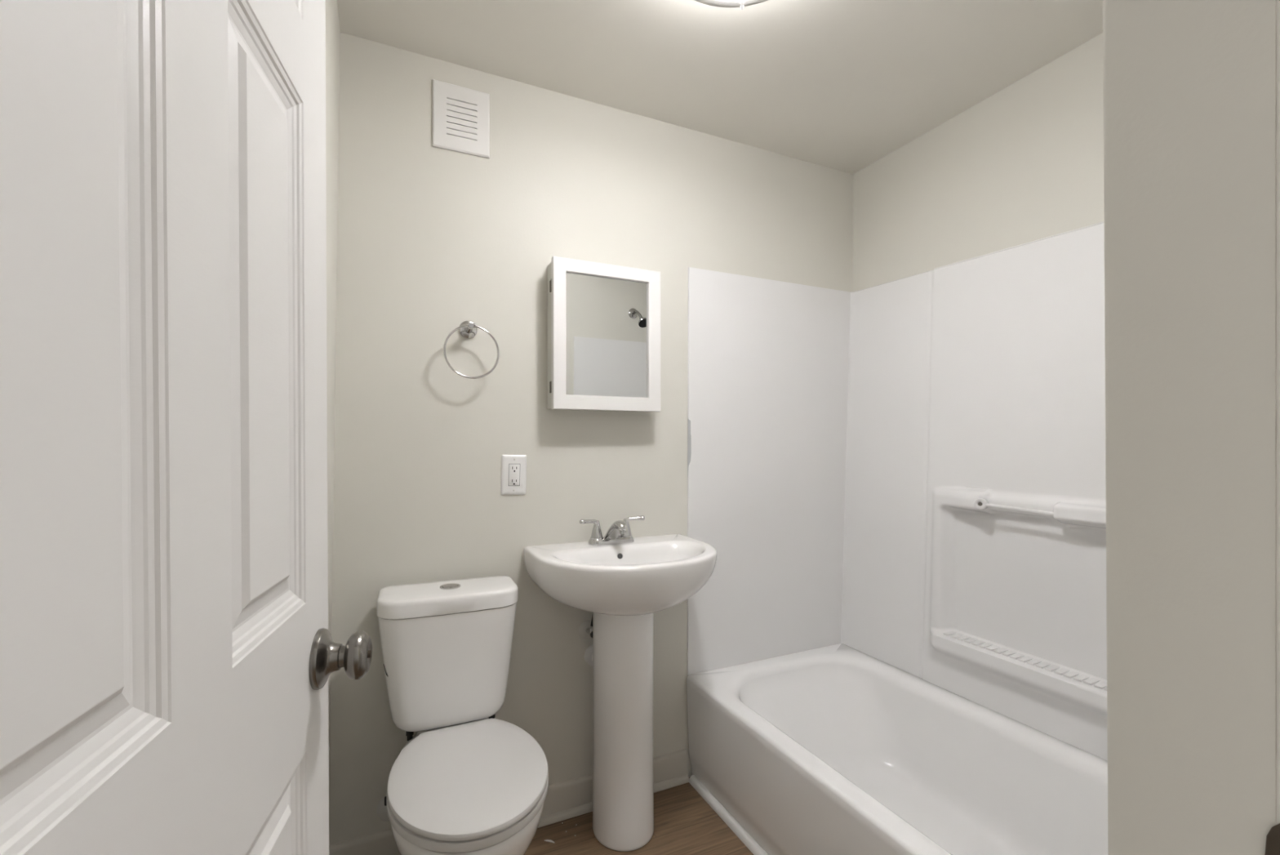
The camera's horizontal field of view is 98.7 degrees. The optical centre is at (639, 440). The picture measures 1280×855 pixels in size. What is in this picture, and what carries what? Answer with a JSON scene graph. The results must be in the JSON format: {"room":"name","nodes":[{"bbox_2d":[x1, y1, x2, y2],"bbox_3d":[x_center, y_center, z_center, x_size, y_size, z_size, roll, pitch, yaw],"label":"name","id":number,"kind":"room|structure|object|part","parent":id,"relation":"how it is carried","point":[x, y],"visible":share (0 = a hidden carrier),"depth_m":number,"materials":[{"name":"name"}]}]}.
{"room":"bathroom","nodes":[
{"label":"bathroom","id":0,"kind":"room"},
{"bbox_2d":[324,0,340,771],"bbox_3d":[-0.657,0.043,0.689,0.393,2.335,1.635,0,0,-25],"label":"wall","id":1,"kind":"structure","parent":0,"point":[331,16],"depth_m":1.38,"materials":[{"name":"paint"}]},
{"bbox_2d":[0,0,372,854],"bbox_3d":[-0.303,0.186,0.401,0.094,2.023,0.664,0,0,-15],"label":"door","id":2,"kind":"structure","parent":1,"relation":"in","point":[169,654],"depth_m":0.35,"materials":[{"name":"white paint"}]},
{"bbox_3d":[-0.360,0.262,0.669,0.057,0.070,0.070,0,0,-15],"label":"knob","id":3,"kind":"part","parent":2,"relation":"part of","materials":[{"name":"silver metal"}]},
{"bbox_2d":[328,32,853,844],"bbox_3d":[-0.117,0.043,1.899,2.397,2.335,0.100,0,0,-25],"label":"wall","id":4,"kind":"structure","parent":0,"point":[431,240],"depth_m":1.70,"materials":[{"name":"paint"}]},
{"bbox_2d":[376,795,389,821],"bbox_3d":[-0.699,1.035,1.547,0.078,0.092,0.045,0,0,-25],"label":"supply valve","id":5,"kind":"object","parent":4,"relation":"attached to","point":[381,810],"visible":0.26,"depth_m":1.55,"materials":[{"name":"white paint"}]},
{"bbox_2d":[432,79,489,158],"bbox_3d":[-0.534,-0.962,1.644,0.163,0.195,0.008,0,0,-25],"label":"air vent","id":6,"kind":"object","parent":4,"relation":"in","point":[460,114],"visible":1,"depth_m":1.64,"materials":[{"name":"white plastic"}]},
{"bbox_2d":[443,320,499,378],"bbox_3d":[-0.501,-0.271,1.626,0.158,0.181,0.068,0,0,-25],"label":"towel ring","id":7,"kind":"object","parent":4,"relation":"attached to","point":[467,329],"visible":1,"depth_m":1.62,"materials":[{"name":"silver metal"}]},
{"bbox_3d":[-0.502,-0.335,1.621,0.025,0.025,0.060,0,0,-25],"label":"post","id":8,"kind":"part","parent":7,"relation":"part of","materials":[{"name":"silver metal"}]},
{"bbox_2d":[328,748,688,854],"bbox_3d":[-0.339,1.157,1.726,1.122,0.106,0.026,0,0,-25],"label":"baseboard","id":9,"kind":"structure","parent":4,"relation":"attached to","point":[569,798],"depth_m":1.77,"materials":[{"name":"grey paint"}]},
{"bbox_2d":[501,454,526,494],"bbox_3d":[-0.392,0.105,1.710,0.080,0.126,0.009,0,0,-25],"label":"wall outlet","id":10,"kind":"object","parent":4,"relation":"attached to","point":[513,467],"visible":1,"depth_m":1.71,"materials":[{"name":"white plastic"}]},
{"bbox_2d":[508,463,519,485],"bbox_3d":[-0.390,0.105,1.707,0.037,0.070,0.002,0,0,-25],"label":"receptacle","id":11,"kind":"object","parent":10,"relation":"attached to","point":[513,468],"depth_m":1.71,"materials":[{"name":"white plastic"}]},
{"bbox_2d":[578,620,592,638],"bbox_3d":[-0.162,0.623,1.789,0.060,0.060,0.062,0,0,-25],"label":"supply valve","id":12,"kind":"object","parent":4,"relation":"attached to","point":[585,630],"visible":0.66,"depth_m":1.80,"materials":[{"name":"white metal"}]},
{"bbox_2d":[584,644,592,665],"bbox_3d":[-0.140,0.710,1.805,0.072,0.072,0.051,0,0,-25],"label":"drain pipe","id":13,"kind":"object","parent":4,"relation":"attached to","point":[588,652],"visible":0.38,"depth_m":1.81,"materials":[{"name":"white plastic"}]},
{"bbox_2d":[547,256,660,411],"bbox_3d":[-0.117,-0.332,1.794,0.369,0.466,0.090,0,0,-25],"label":"medicine cabinet","id":14,"kind":"object","parent":4,"relation":"attached to","point":[604,319],"visible":1,"depth_m":1.75,"materials":[{"name":"white wood"}]},
{"bbox_2d":[565,271,647,397],"bbox_3d":[-0.104,-0.334,1.763,0.285,0.383,0.001,0,0,-25],"label":"mirror","id":15,"kind":"object","parent":14,"relation":"attached to","point":[606,312],"depth_m":1.76,"materials":[{"name":"clear glass"}]},
{"bbox_2d":[524,776,753,854],"bbox_3d":[0.319,1.235,0.381,3.300,0.050,3.220,0,0,-25],"label":"floor","id":16,"kind":"structure","parent":0,"point":[685,823],"depth_m":1.69,"materials":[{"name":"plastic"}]},
{"bbox_2d":[376,575,548,854],"bbox_3d":[-0.436,0.804,1.334,0.371,0.812,0.606,0,0,-25],"label":"toilet","id":17,"kind":"object","parent":16,"relation":"on","point":[468,781],"visible":1,"depth_m":1.40,"materials":[{"name":"white ceramic"}]},
{"bbox_3d":[-0.525,0.426,1.520,0.366,0.047,0.192,0,0,-25],"label":"tank lid","id":18,"kind":"part","parent":17,"relation":"part of","materials":[{"name":"white ceramic"}]},
{"bbox_3d":[-0.525,0.606,1.520,0.360,0.308,0.188,0,0,-25],"label":"tank","id":19,"kind":"part","parent":17,"relation":"part of","materials":[{"name":"white ceramic"}]},
{"bbox_3d":[-0.389,0.781,1.260,0.349,0.019,0.426,0,0,-25],"label":"seat","id":20,"kind":"part","parent":17,"relation":"part of","materials":[{"name":"white plastic"}]},
{"bbox_3d":[-0.390,0.757,1.262,0.347,0.018,0.437,0,0,-25],"label":"seat lid","id":21,"kind":"part","parent":17,"relation":"part of","materials":[{"name":"white plastic"}]},
{"bbox_3d":[-0.422,0.988,1.330,0.336,0.444,0.564,0,0,-25],"label":"bowl","id":22,"kind":"part","parent":17,"relation":"part of","materials":[{"name":"white ceramic"}]},
{"bbox_2d":[523,515,716,851],"bbox_3d":[-0.021,0.728,1.661,0.570,0.964,0.410,0,0,-25],"label":"pedestal sink","id":23,"kind":"object","parent":16,"relation":"on","point":[621,578],"visible":1,"depth_m":1.63,"materials":[{"name":"white ceramic"}]},
{"bbox_2d":[579,515,644,546],"bbox_3d":[-0.076,0.290,1.748,0.225,0.088,0.131,0,0,-25],"label":"faucet","id":24,"kind":"object","parent":23,"relation":"on","point":[619,534],"depth_m":1.75,"materials":[{"name":"silver metal"}]},
{"bbox_2d":[523,533,716,615],"bbox_3d":[-0.021,0.421,1.661,0.570,0.180,0.410,0,0,-25],"label":"basin","id":25,"kind":"object","parent":23,"relation":"in","point":[643,575],"depth_m":1.53,"materials":[{"name":"white ceramic"}]},
{"bbox_2d":[686,643,1107,854],"bbox_3d":[0.817,1.025,1.460,0.748,0.370,1.476,0,0,-25],"label":"bathtub","id":26,"kind":"object","parent":16,"relation":"on","point":[840,748],"visible":0.97,"depth_m":1.67,"materials":[{"name":"white ceramic"}]},
{"bbox_2d":[688,773,768,854],"bbox_3d":[0.492,1.200,1.294,0.021,0.021,1.464,0,0,-25],"label":"trim","id":27,"kind":"structure","parent":26,"relation":"attached to","point":[750,842],"depth_m":1.74,"materials":[{"name":"white paint"}]},
{"bbox_2d":[687,222,1107,760],"bbox_3d":[0.848,0.107,1.476,0.806,1.465,1.484,0,0,-25],"label":"tub surround","id":28,"kind":"object","parent":26,"relation":"on","point":[908,473],"visible":0.75,"depth_m":1.98,"materials":[{"name":"plastic"}]},
{"bbox_3d":[0.530,0.107,2.144,0.794,1.464,0.004,0,0,-25],"label":"panel","id":29,"kind":"part","parent":28,"relation":"part of","materials":[{"name":"plastic"}]},
{"bbox_3d":[1.164,0.107,1.624,0.108,1.465,1.474,0,0,-25],"label":"panel","id":30,"kind":"part","parent":28,"relation":"part of","materials":[{"name":"plastic"}]},
{"bbox_2d":[973,497,989,510],"bbox_3d":[1.072,0.197,1.728,0.039,0.040,0.036,0,0,40],"label":"socket","id":31,"kind":"object","parent":28,"relation":"attached to","point":[979,503],"depth_m":1.72,"materials":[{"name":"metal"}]},
{"bbox_2d":[337,0,1102,173],"bbox_3d":[0.230,-1.155,1.159,2.397,0.060,1.735,0,0,-25],"label":"ceiling","id":32,"kind":"structure","parent":0,"point":[840,85],"depth_m":1.60,"materials":[{"name":"paint"}]},
{"bbox_2d":[694,0,768,9],"bbox_3d":[0.217,-1.065,1.140,0.374,0.119,0.374,0,0,-25],"label":"ceiling light","id":33,"kind":"object","parent":32,"relation":"attached to","point":[718,3],"visible":1,"depth_m":1.31,"materials":[{"name":"white glass"}]},
{"bbox_2d":[853,32,1104,678],"bbox_3d":[1.291,0.043,1.600,0.100,2.335,1.635,0,0,-25],"label":"wall","id":34,"kind":"structure","parent":0,"point":[1023,164],"depth_m":1.79,"materials":[{"name":"paint"}]},
{"bbox_2d":[933,221,1104,269],"bbox_3d":[1.281,-0.598,1.479,0.006,0.041,1.075,0,0,-25],"label":"trim","id":35,"kind":"structure","parent":34,"relation":"attached to","point":[1102,221],"depth_m":1.69,"materials":[{"name":"white paint"}]},
{"bbox_2d":[1102,0,1275,854],"bbox_3d":[0.610,0.043,0.463,2.097,2.335,0.152,0,0,-25],"label":"wall","id":36,"kind":"structure","parent":0,"point":[1189,85],"depth_m":0.38,"materials":[{"name":"paint"}]},
{"bbox_2d":[1264,0,1279,854],"bbox_3d":[0.423,0.180,0.294,0.025,2.060,0.115,0,0,-25],"label":"door frame","id":37,"kind":"structure","parent":36,"relation":"attached to","point":[1272,846],"depth_m":0.34,"materials":[{"name":"grey paint"}]},
{"bbox_3d":[0.401,0.257,0.316,0.004,0.060,0.058,0,0,-25],"label":"strike plate","id":38,"kind":"part","parent":37,"relation":"part of","materials":[{"name":"brown metal"}]}
]}

